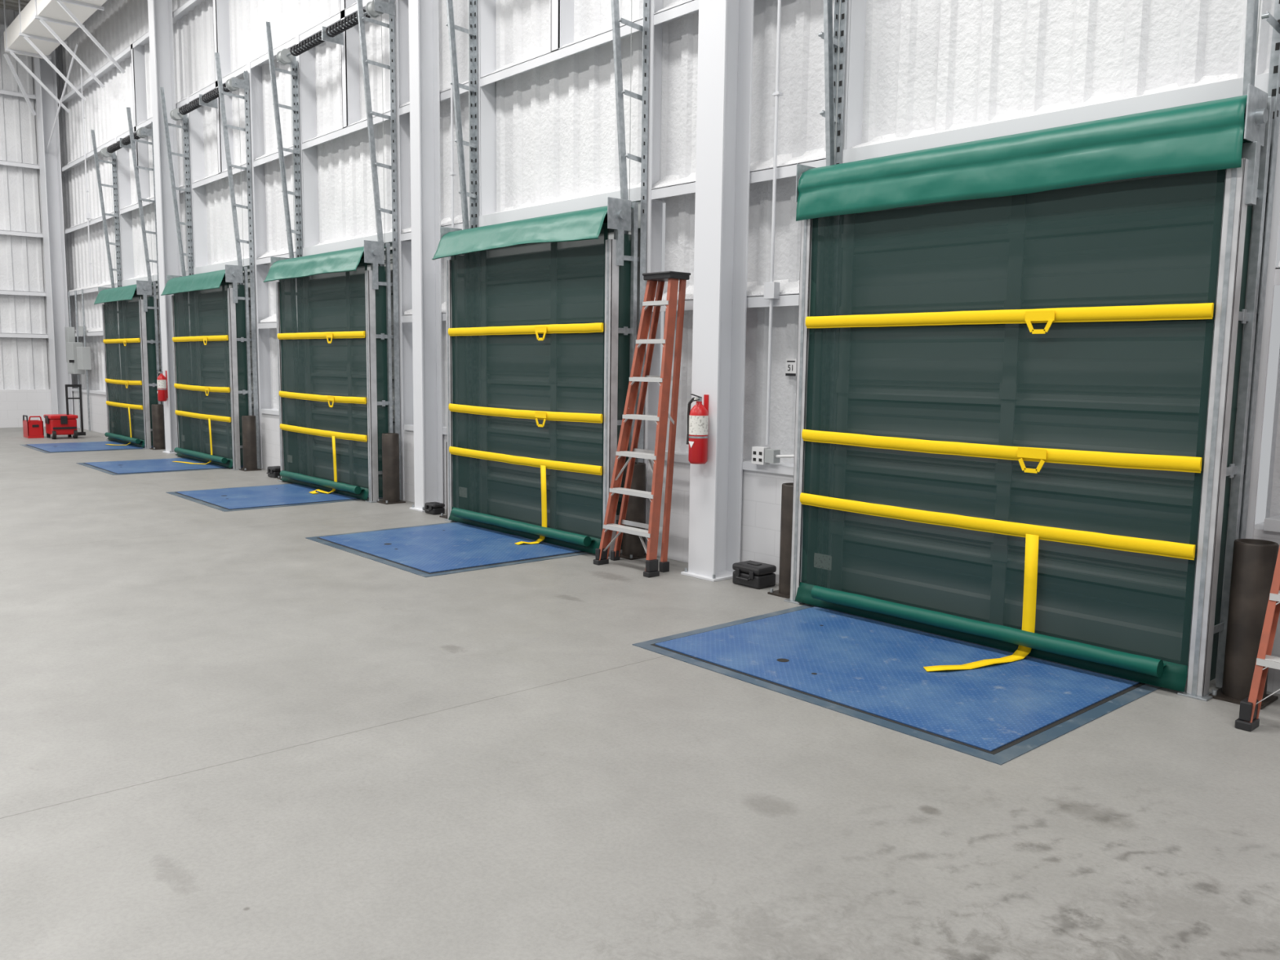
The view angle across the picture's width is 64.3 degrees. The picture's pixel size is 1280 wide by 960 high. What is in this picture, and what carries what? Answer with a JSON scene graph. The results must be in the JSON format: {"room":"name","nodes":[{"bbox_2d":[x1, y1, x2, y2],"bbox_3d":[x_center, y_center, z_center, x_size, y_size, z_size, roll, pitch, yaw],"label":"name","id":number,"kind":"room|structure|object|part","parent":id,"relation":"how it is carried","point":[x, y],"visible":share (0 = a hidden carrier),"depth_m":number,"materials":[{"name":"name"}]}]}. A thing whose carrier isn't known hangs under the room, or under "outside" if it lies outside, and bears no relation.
{"room":"distribution center","nodes":[
{"label":"distribution center","id":0,"kind":"room"},
{"bbox_2d":[0,0,30,12],"bbox_3d":[-9.225,-8.150,3.738,20.160,0.400,35.300,-5,9,-41],"label":"ceiling","id":1,"kind":"structure","parent":0,"point":[9,4],"depth_m":22.32,"materials":[{"name":"grey metal"}]},
{"bbox_2d":[3,0,124,112],"bbox_3d":[-10.746,-8.686,19.323,1.158,2.118,6.800,-5,9,-41],"label":"truss","id":2,"kind":"object","parent":1,"relation":"hanging from","point":[42,26],"visible":1,"depth_m":19.88,"materials":[{"name":"white metal"}]},
{"bbox_2d":[0,8,75,427],"bbox_3d":[-20.876,-5.271,17.263,20.130,9.300,0.300,-5,9,-41],"label":"wall","id":3,"kind":"structure","parent":0,"point":[25,388],"depth_m":23.30,"materials":[{"name":"white metal"}]},
{"bbox_2d":[0,23,48,337],"bbox_3d":[-20.855,-5.245,17.029,19.850,9.300,0.480,-5,9,-41],"label":"trim","id":4,"kind":"structure","parent":3,"relation":"attached to","point":[2,26],"depth_m":23.09,"materials":[{"name":"white paint"}]},
{"bbox_2d":[0,426,1279,959],"bbox_3d":[-9.257,1.081,4.875,20.400,0.200,35.300,-5,9,-41],"label":"floor","id":5,"kind":"structure","parent":0,"point":[239,735],"depth_m":4.05,"materials":[{"name":"concrete"}]},
{"bbox_2d":[22,414,44,438],"bbox_3d":[-12.254,-1.084,20.579,0.284,0.453,0.464,-5,9,-41],"label":"jerry can","id":6,"kind":"object","parent":5,"relation":"on","point":[31,428],"visible":1,"depth_m":20.44,"materials":[{"name":"red plastic"}]},
{"bbox_2d":[33,48,73,414],"bbox_3d":[-13.416,-5.859,23.260,0.370,9.300,0.580,-5,9,-41],"label":"column","id":7,"kind":"structure","parent":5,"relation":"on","point":[50,164],"depth_m":23.26,"materials":[{"name":"white metal"}]},
{"bbox_2d":[3,42,78,153],"bbox_3d":[-12.701,-8.121,21.497,0.904,1.848,3.134,-5,9,-41],"label":"wind bracing","id":8,"kind":"object","parent":7,"relation":"attached to","point":[6,55],"visible":1,"depth_m":22.06,"materials":[{"name":"white paint"}]},
{"bbox_2d":[43,384,85,439],"bbox_3d":[-11.585,-1.384,20.520,0.660,1.080,0.620,-5,9,-41],"label":"toolbox","id":9,"kind":"object","parent":5,"relation":"on","point":[55,424],"visible":1,"depth_m":20.38,"materials":[{"name":"red plastic"}]},
{"bbox_3d":[-11.649,-1.277,20.497,0.500,0.070,0.590,-5,9,-41],"label":"lid","id":10,"kind":"part","parent":9,"relation":"part of","materials":[{"name":"red plastic"}]},
{"bbox_2d":[64,288,91,431],"bbox_3d":[-12.619,-2.670,22.752,0.299,3.100,1.550,-5,9,-41],"label":"breaker panel","id":11,"kind":"object","parent":5,"relation":"on","point":[78,360],"visible":0.98,"depth_m":22.59,"materials":[{"name":"grey metal"}]},
{"bbox_2d":[21,440,153,453],"bbox_3d":[-10.065,-0.623,18.729,1.940,0.014,2.100,-5,9,-41],"label":"dock leveler","id":12,"kind":"object","parent":5,"relation":"on","point":[89,446],"visible":0.88,"depth_m":18.45,"materials":[{"name":"blue metal"}]},
{"bbox_3d":[-10.065,-0.618,18.729,1.940,0.004,2.100,-5,9,-41],"label":"frame","id":13,"kind":"part","parent":12,"relation":"part of","materials":[{"name":"blue metal"}]},
{"bbox_2d":[149,404,165,449],"bbox_3d":[-8.669,-0.957,18.328,0.250,0.805,0.240,-5,9,-41],"label":"bollard","id":14,"kind":"object","parent":5,"relation":"on","point":[157,415],"visible":1,"depth_m":18.26,"materials":[{"name":"metal"}]},
{"bbox_2d":[75,457,243,475],"bbox_3d":[-7.316,-0.233,15.638,1.940,0.014,2.050,-5,9,-41],"label":"dock leveler","id":15,"kind":"object","parent":5,"relation":"on","point":[157,465],"visible":0.89,"depth_m":15.35,"materials":[{"name":"blue metal"}]},
{"bbox_2d":[147,0,182,453],"bbox_3d":[-8.012,-5.095,17.207,0.340,9.300,0.360,-5,9,-41],"label":"column","id":16,"kind":"structure","parent":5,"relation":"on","point":[160,11],"depth_m":17.18,"materials":[{"name":"white metal"}]},
{"bbox_2d":[155,369,168,401],"bbox_3d":[-8.165,-1.611,17.404,0.160,0.528,0.157,0,7,-9],"label":"fire extinguisher","id":17,"kind":"object","parent":16,"relation":"attached to","point":[162,381],"visible":1,"depth_m":17.36,"materials":[{"name":"red metal"}]},
{"bbox_2d":[238,415,261,471],"bbox_3d":[-5.784,-0.547,15.085,0.250,0.805,0.240,-5,9,-41],"label":"bollard","id":18,"kind":"object","parent":5,"relation":"on","point":[248,422],"visible":1,"depth_m":15.02,"materials":[{"name":"metal"}]},
{"bbox_2d":[266,466,280,478],"bbox_3d":[-5.099,-0.115,14.270,0.222,0.150,0.251,-5,9,-41],"label":"equipment case","id":19,"kind":"object","parent":5,"relation":"on","point":[273,471],"visible":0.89,"depth_m":14.18,"materials":[{"name":"black plastic"}]},
{"bbox_3d":[-5.086,-0.159,14.276,0.188,0.052,0.251,-5,9,-41],"label":"lid","id":20,"kind":"part","parent":19,"relation":"part of","materials":[{"name":"black plastic"}]},
{"bbox_2d":[165,483,382,511],"bbox_3d":[-4.421,0.178,12.383,1.940,0.014,2.000,-5,9,-41],"label":"dock leveler","id":21,"kind":"object","parent":5,"relation":"on","point":[245,498],"visible":0.86,"depth_m":12.11,"materials":[{"name":"blue metal"}]},
{"bbox_2d":[377,432,405,504],"bbox_3d":[-2.899,-0.138,11.842,0.250,0.805,0.240,-5,9,-41],"label":"bollard","id":22,"kind":"object","parent":5,"relation":"on","point":[390,441],"visible":1,"depth_m":11.77,"materials":[{"name":"metal"}]},
{"bbox_2d":[408,0,443,511],"bbox_3d":[-2.309,-4.290,10.834,0.290,9.300,0.280,-5,9,-41],"label":"column","id":23,"kind":"structure","parent":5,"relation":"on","point":[424,15],"depth_m":11.03,"materials":[{"name":"white metal"}]},
{"bbox_2d":[422,502,444,515],"bbox_3d":[-2.241,0.305,11.058,0.186,0.121,0.202,-5,9,-41],"label":"equipment case","id":24,"kind":"object","parent":5,"relation":"on","point":[432,508],"visible":1,"depth_m":11.00,"materials":[{"name":"black plastic"}]},
{"bbox_3d":[-2.228,0.270,11.066,0.152,0.042,0.202,-5,9,-41],"label":"lid","id":25,"kind":"part","parent":24,"relation":"part of","materials":[{"name":"black plastic"}]},
{"bbox_2d":[439,441,447,518],"bbox_3d":[-1.953,-0.004,10.778,0.250,0.805,0.240,-5,9,-41],"label":"bollard","id":26,"kind":"object","parent":5,"relation":"on","point":[442,514],"visible":0.11,"depth_m":10.75,"materials":[{"name":"metal"}]},
{"bbox_2d":[306,521,591,577],"bbox_3d":[-1.645,0.572,9.263,1.940,0.014,2.210,-5,9,-41],"label":"dock leveler","id":27,"kind":"object","parent":5,"relation":"on","point":[429,550],"visible":0.84,"depth_m":8.97,"materials":[{"name":"blue metal"}]},
{"bbox_2d":[619,462,646,559],"bbox_3d":[-0.056,0.257,8.721,0.250,0.805,0.240,-5,9,-41],"label":"bollard","id":28,"kind":"object","parent":5,"relation":"on","point":[633,548],"visible":0.62,"depth_m":8.65,"materials":[{"name":"metal"}]},
{"bbox_2d":[593,271,690,577],"bbox_3d":[0.030,-0.468,8.202,0.510,2.365,0.740,-5,9,-41],"label":"stepladder","id":29,"kind":"object","parent":5,"relation":"on","point":[658,455],"visible":1,"depth_m":8.11,"materials":[{"name":"orange metal"}]},
{"bbox_2d":[72,391,1279,693],"bbox_3d":[-1.898,-0.077,11.275,0.305,0.840,35.300,-5,9,-41],"label":"wall","id":30,"kind":"structure","parent":5,"relation":"on","point":[761,509],"depth_m":8.48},
{"bbox_2d":[90,128,121,288],"bbox_3d":[-10.386,-3.757,19.965,0.432,5.952,0.112,-5,9,-41],"label":"track","id":31,"kind":"object","parent":30,"relation":"attached to","point":[114,186],"visible":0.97,"depth_m":19.88,"materials":[{"name":"metal"}]},
{"bbox_2d":[126,106,165,448],"bbox_3d":[-8.763,-3.527,18.140,0.432,5.952,0.113,-5,9,-41],"label":"track","id":32,"kind":"object","parent":30,"relation":"attached to","point":[148,260],"visible":0.34,"depth_m":18.00,"materials":[{"name":"metal"}]},
{"bbox_2d":[159,86,193,276],"bbox_3d":[-7.594,-3.361,16.825,0.432,5.952,0.112,-5,9,-41],"label":"track","id":33,"kind":"object","parent":30,"relation":"attached to","point":[185,123],"visible":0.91,"depth_m":16.74,"materials":[{"name":"metal"}]},
{"bbox_2d":[214,52,259,468],"bbox_3d":[-5.878,-3.118,14.897,0.432,5.952,0.113,-5,9,-41],"label":"track","id":34,"kind":"object","parent":30,"relation":"attached to","point":[221,92],"visible":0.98,"depth_m":14.84,"materials":[{"name":"metal"}]},
{"bbox_2d":[265,21,302,258],"bbox_3d":[-4.708,-2.952,13.582,0.432,5.952,0.112,-5,9,-41],"label":"track","id":35,"kind":"object","parent":30,"relation":"attached to","point":[295,86],"visible":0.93,"depth_m":13.49,"materials":[{"name":"metal"}]},
{"bbox_2d":[356,0,401,500],"bbox_3d":[-2.993,-2.708,11.654,0.432,5.952,0.113,-5,9,-41],"label":"track","id":36,"kind":"object","parent":30,"relation":"attached to","point":[362,18],"visible":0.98,"depth_m":11.60,"materials":[{"name":"metal"}]},
{"bbox_2d":[445,0,478,229],"bbox_3d":[-1.830,-2.543,10.347,0.432,5.952,0.112,-5,9,-41],"label":"track","id":37,"kind":"object","parent":30,"relation":"attached to","point":[472,87],"visible":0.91,"depth_m":10.30,"materials":[{"name":"metal"}]},
{"bbox_2d":[610,0,649,462],"bbox_3d":[-0.141,-2.304,8.448,0.432,5.952,0.113,-5,9,-41],"label":"track","id":38,"kind":"object","parent":30,"relation":"attached to","point":[615,3],"visible":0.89,"depth_m":8.43,"materials":[{"name":"metal"}]},
{"bbox_2d":[751,446,794,464],"bbox_3d":[1.025,-0.171,7.638,0.077,0.130,0.441,-5,9,-41],"label":"outlet box","id":39,"kind":"object","parent":30,"relation":"attached to","point":[760,455],"visible":0.97,"depth_m":7.68,"materials":[{"name":"white plastic"}]},
{"bbox_2d":[680,0,754,582],"bbox_3d":[0.630,-3.869,7.493,0.340,9.300,0.360,-5,9,-41],"label":"column","id":40,"kind":"structure","parent":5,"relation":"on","point":[726,27],"depth_m":7.73,"materials":[{"name":"white paint"}]},
{"bbox_2d":[686,394,708,463],"bbox_3d":[0.444,-0.389,7.726,0.160,0.528,0.157,0,7,-9],"label":"fire extinguisher","id":41,"kind":"object","parent":40,"relation":"attached to","point":[697,436],"visible":1,"depth_m":7.68,"materials":[{"name":"red metal"}]},
{"bbox_2d":[732,560,776,589],"bbox_3d":[0.848,0.710,7.673,0.242,0.166,0.278,-5,9,-41],"label":"equipment case","id":42,"kind":"object","parent":5,"relation":"on","point":[752,574],"visible":1,"depth_m":7.60,"materials":[{"name":"black plastic"}]},
{"bbox_3d":[0.862,0.661,7.679,0.208,0.058,0.278,-5,9,-41],"label":"lid","id":43,"kind":"part","parent":42,"relation":"part of","materials":[{"name":"black plastic"}]},
{"bbox_2d":[767,482,793,599],"bbox_3d":[1.104,0.430,7.342,0.250,0.805,0.240,-5,9,-41],"label":"bollard","id":44,"kind":"object","parent":5,"relation":"on","point":[787,492],"visible":0.43,"depth_m":7.28,"materials":[{"name":"metal"}]},
{"bbox_2d":[631,604,1160,764],"bbox_3d":[1.459,1.012,5.774,1.940,0.014,2.350,-5,9,-41],"label":"dock leveler","id":45,"kind":"object","parent":5,"relation":"on","point":[870,670],"visible":0.85,"depth_m":5.40,"materials":[{"name":"blue metal"}]},
{"bbox_2d":[1208,538,1279,709],"bbox_3d":[3.070,0.709,5.133,0.250,0.805,0.240,-5,9,-41],"label":"bollard","id":46,"kind":"object","parent":5,"relation":"on","point":[1254,561],"visible":0.87,"depth_m":5.07,"materials":[{"name":"metal"}]},
{"bbox_2d":[1234,545,1279,731],"bbox_3d":[3.266,-0.009,4.568,0.675,2.365,0.705,-5,9,-41],"label":"stepladder","id":47,"kind":"object","parent":5,"relation":"on","point":[1248,720],"visible":1,"depth_m":4.71,"materials":[{"name":"orange metal"}]},
{"bbox_2d":[57,0,1279,518],"bbox_3d":[-1.738,-4.702,10.800,0.185,8.460,35.350,-5,9,-41],"label":"wall","id":48,"kind":"structure","parent":0,"point":[940,64],"depth_m":8.79,"materials":[{"name":"white metal"}]},
{"bbox_2d":[80,68,92,283],"bbox_3d":[-11.669,-6.388,21.481,0.065,4.400,0.100,-5,9,-41],"label":"conduit","id":49,"kind":"object","parent":48,"relation":"attached to","point":[87,214],"visible":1,"depth_m":21.49,"materials":[{"name":"grey metal"}]},
{"bbox_2d":[100,127,153,282],"bbox_3d":[-9.487,-4.986,18.961,0.295,2.645,2.620,-5,9,-41],"label":"torsion shaft","id":50,"kind":"object","parent":48,"relation":"attached to","point":[142,132],"visible":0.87,"depth_m":18.68,"materials":[{"name":"silver metal"}]},
{"bbox_2d":[106,141,122,153],"bbox_3d":[-9.845,-6.257,19.147,0.126,0.120,0.894,-5,9,-41],"label":"spring","id":51,"kind":"object","parent":50,"relation":"attached to","point":[117,144],"depth_m":19.14,"materials":[{"name":"black metal"}]},
{"bbox_2d":[121,132,140,145],"bbox_3d":[-9.180,-6.163,18.400,0.126,0.120,0.923,-5,9,-41],"label":"spring","id":52,"kind":"object","parent":50,"relation":"attached to","point":[126,142],"depth_m":18.44,"materials":[{"name":"black metal"}]},
{"bbox_2d":[93,280,160,448],"bbox_3d":[-9.688,-2.163,19.139,0.793,2.990,2.620,-5,9,-41],"label":"curtain","id":53,"kind":"object","parent":48,"relation":"attached to","point":[131,340],"visible":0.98,"depth_m":18.72,"materials":[{"name":"fabric"}]},
{"bbox_2d":[93,284,152,304],"bbox_3d":[-9.652,-3.462,19.006,0.424,0.312,2.530,-5,9,-41],"label":"hood","id":54,"kind":"object","parent":53,"relation":"attached to","point":[131,294],"depth_m":18.47,"materials":[{"name":"green fabric"}]},
{"bbox_2d":[140,282,162,404],"bbox_3d":[-9.363,-2.210,19.422,0.125,3.028,2.420,-5,9,-41],"label":"panels","id":55,"kind":"object","parent":48,"relation":"attached to","point":[157,292],"visible":0.02,"depth_m":18.82,"materials":[{"name":"grey metal"}]},
{"bbox_2d":[160,264,253,470],"bbox_3d":[-6.859,-1.759,15.938,0.821,2.990,2.760,-5,9,-41],"label":"curtain","id":56,"kind":"object","parent":48,"relation":"attached to","point":[211,331],"visible":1,"depth_m":15.55,"materials":[{"name":"fabric"}]},
{"bbox_2d":[160,269,244,295],"bbox_3d":[-6.815,-3.060,15.814,0.427,0.309,2.670,-5,9,-41],"label":"hood","id":57,"kind":"object","parent":56,"relation":"attached to","point":[214,282],"depth_m":15.35,"materials":[{"name":"green fabric"}]},
{"bbox_2d":[169,76,249,266],"bbox_3d":[-6.648,-4.583,15.770,0.295,2.645,2.760,-5,9,-41],"label":"torsion shaft","id":58,"kind":"object","parent":48,"relation":"attached to","point":[233,84],"visible":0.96,"depth_m":15.54,"materials":[{"name":"silver metal"}]},
{"bbox_2d":[178,97,202,115],"bbox_3d":[-7.029,-5.858,15.982,0.126,0.120,0.964,-5,9,-41],"label":"spring","id":59,"kind":"object","parent":58,"relation":"attached to","point":[184,108],"depth_m":15.95,"materials":[{"name":"black metal"}]},
{"bbox_2d":[201,83,230,102],"bbox_3d":[-6.318,-5.757,15.182,0.126,0.120,0.994,-5,9,-41],"label":"spring","id":60,"kind":"object","parent":58,"relation":"attached to","point":[215,91],"depth_m":15.22,"materials":[{"name":"black metal"}]},
{"bbox_2d":[228,266,253,415],"bbox_3d":[-6.524,-1.807,16.231,0.125,3.028,2.560,-5,9,-41],"label":"panels","id":61,"kind":"object","parent":48,"relation":"attached to","point":[248,268],"visible":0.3,"depth_m":15.51,"materials":[{"name":"grey metal"}]},
{"bbox_2d":[262,240,394,502],"bbox_3d":[-3.930,-1.353,12.734,0.703,2.990,2.760,-5,9,-41],"label":"door","id":62,"kind":"structure","parent":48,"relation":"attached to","point":[334,336],"depth_m":12.34,"materials":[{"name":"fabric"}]},
{"bbox_2d":[262,246,385,282],"bbox_3d":[-3.930,-2.649,12.570,0.429,0.313,2.670,-5,9,-41],"label":"hood","id":63,"kind":"object","parent":62,"relation":"attached to","point":[352,262],"depth_m":12.17,"materials":[{"name":"green fabric"}]},
{"bbox_2d":[276,0,395,257],"bbox_3d":[-3.763,-4.174,12.527,0.295,2.645,2.760,-5,9,-41],"label":"torsion shaft","id":64,"kind":"object","parent":48,"relation":"attached to","point":[374,8],"visible":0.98,"depth_m":12.28,"materials":[{"name":"silver metal"}]},
{"bbox_2d":[289,31,325,56],"bbox_3d":[-4.144,-5.449,12.739,0.126,0.120,0.964,-5,9,-41],"label":"spring","id":65,"kind":"object","parent":64,"relation":"attached to","point":[314,37],"depth_m":12.71,"materials":[{"name":"black metal"}]},
{"bbox_2d":[325,8,370,37],"bbox_3d":[-3.433,-5.348,11.939,0.126,0.120,0.994,-5,9,-41],"label":"spring","id":66,"kind":"object","parent":64,"relation":"attached to","point":[340,23],"depth_m":11.95,"materials":[{"name":"black metal"}]},
{"bbox_2d":[367,244,395,432],"bbox_3d":[-3.646,-1.397,12.981,0.145,3.028,2.570,-5,9,-41],"label":"panels","id":67,"kind":"object","parent":48,"relation":"attached to","point":[391,245],"depth_m":12.15,"materials":[{"name":"grey metal"}]},
{"bbox_3d":[-3.693,-1.389,12.941,0.020,3.020,2.570,-5,9,-41],"label":"stiles and hinges","id":68,"kind":"part","parent":67,"relation":"part of","materials":[{"name":"metal"}]},
{"bbox_2d":[449,24,457,227],"bbox_3d":[-1.959,-4.761,10.589,0.065,8.100,0.100,-5,9,-41],"label":"conduit","id":69,"kind":"object","parent":48,"relation":"attached to","point":[452,174],"visible":0.35,"depth_m":10.73,"materials":[{"name":"grey metal"}]},
{"bbox_2d":[431,196,639,559],"bbox_3d":[-1.068,-0.947,9.510,0.712,2.990,2.720,-5,9,-41],"label":"door","id":70,"kind":"structure","parent":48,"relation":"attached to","point":[541,330],"depth_m":9.21,"materials":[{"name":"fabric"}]},
{"bbox_2d":[431,205,631,259],"bbox_3d":[-1.063,-2.245,9.351,0.425,0.308,2.630,-5,9,-41],"label":"hood","id":71,"kind":"object","parent":70,"relation":"attached to","point":[592,227],"depth_m":9.00,"materials":[{"name":"green fabric"}]},
{"bbox_2d":[468,0,631,203],"bbox_3d":[-0.898,-3.767,9.306,0.295,2.645,2.720,-5,9,-41],"label":"torsion shaft","id":72,"kind":"object","parent":48,"relation":"attached to","point":[468,0],"visible":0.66,"depth_m":8.53,"materials":[{"name":"silver metal"}]},
{"bbox_2d":[608,200,640,462],"bbox_3d":[-0.781,-0.991,9.760,0.145,3.028,2.530,-5,9,-41],"label":"panels","id":73,"kind":"object","parent":48,"relation":"attached to","point":[611,234],"depth_m":8.72,"materials":[{"name":"grey metal"}]},
{"bbox_3d":[-0.828,-0.982,9.720,0.020,3.020,2.530,-5,9,-41],"label":"stiles and hinges","id":74,"kind":"part","parent":73,"relation":"part of","materials":[{"name":"grey metal"}]},
{"bbox_2d":[57,0,1279,532],"bbox_3d":[-1.776,-4.511,10.622,0.260,8.120,35.000,-5,9,-41],"label":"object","id":75,"kind":"structure","parent":48,"relation":"attached to","point":[671,185],"depth_m":9.46,"materials":[{"name":"white paint"}]},
{"bbox_2d":[115,0,1279,553],"bbox_3d":[-3.444,-3.526,12.597,0.230,7.350,20.360,-5,9,-41],"label":"trim","id":76,"kind":"structure","parent":48,"relation":"attached to","point":[562,11],"depth_m":10.52,"materials":[{"name":"white paint"}]},
{"bbox_2d":[764,0,782,444],"bbox_3d":[1.019,-4.314,7.245,0.065,8.150,0.100,-5,9,-41],"label":"conduit","id":77,"kind":"object","parent":48,"relation":"attached to","point":[771,289],"visible":1,"depth_m":7.52,"materials":[{"name":"white metal"}]},
{"bbox_2d":[785,358,797,376],"bbox_3d":[1.154,-0.853,7.721,0.036,0.130,0.100,-5,9,-41],"label":"placard","id":78,"kind":"object","parent":48,"relation":"attached to","point":[791,363],"visible":0.98,"depth_m":7.71,"materials":[{"name":"white plastic"}]},
{"bbox_2d":[817,0,847,165],"bbox_3d":[1.227,-2.110,6.910,0.432,5.952,0.112,-5,9,-41],"label":"track","id":79,"kind":"object","parent":48,"relation":"attached to","point":[830,38],"visible":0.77,"depth_m":6.93,"materials":[{"name":"metal"}]},
{"bbox_2d":[783,84,1274,701],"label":"door","id":80,"kind":"structure","parent":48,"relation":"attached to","point":[1019,361],"depth_m":5.68,"materials":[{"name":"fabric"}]},
{"bbox_2d":[795,94,1247,221],"bbox_3d":[2.062,-1.805,5.915,0.322,0.378,2.720,-5,9,-41],"label":"hood","id":81,"kind":"object","parent":80,"relation":"attached to","point":[1203,140],"depth_m":5.57,"materials":[{"name":"green fabric"}]},
{"bbox_2d":[835,0,1261,155],"bbox_3d":[2.189,-3.329,5.836,0.295,2.645,2.810,-5,9,-41],"label":"door track","id":82,"kind":"object","parent":48,"relation":"attached to","point":[840,0],"visible":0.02,"depth_m":6.84,"materials":[{"name":"silver metal"}]},
{"bbox_2d":[1238,0,1279,538],"bbox_3d":[2.976,-1.861,4.944,0.432,5.952,0.113,-5,9,-41],"label":"track","id":83,"kind":"object","parent":48,"relation":"attached to","point":[1273,90],"visible":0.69,"depth_m":5.07,"materials":[{"name":"metal"}]},
{"bbox_3d":[2.313,-0.553,6.297,0.125,3.028,2.610,-5,9,-41],"label":"panels","id":84,"kind":"object","parent":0,"visible":0},
{"bbox_2d":[1213,204,1253,680],"bbox_3d":[2.259,-0.544,6.250,0.020,3.020,2.620,-5,9,-41],"label":"stile","id":85,"kind":"object","parent":84,"relation":"attached to","point":[1215,679],"visible":0.02,"depth_m":5.32,"materials":[{"name":"grey metal"}]}
]}

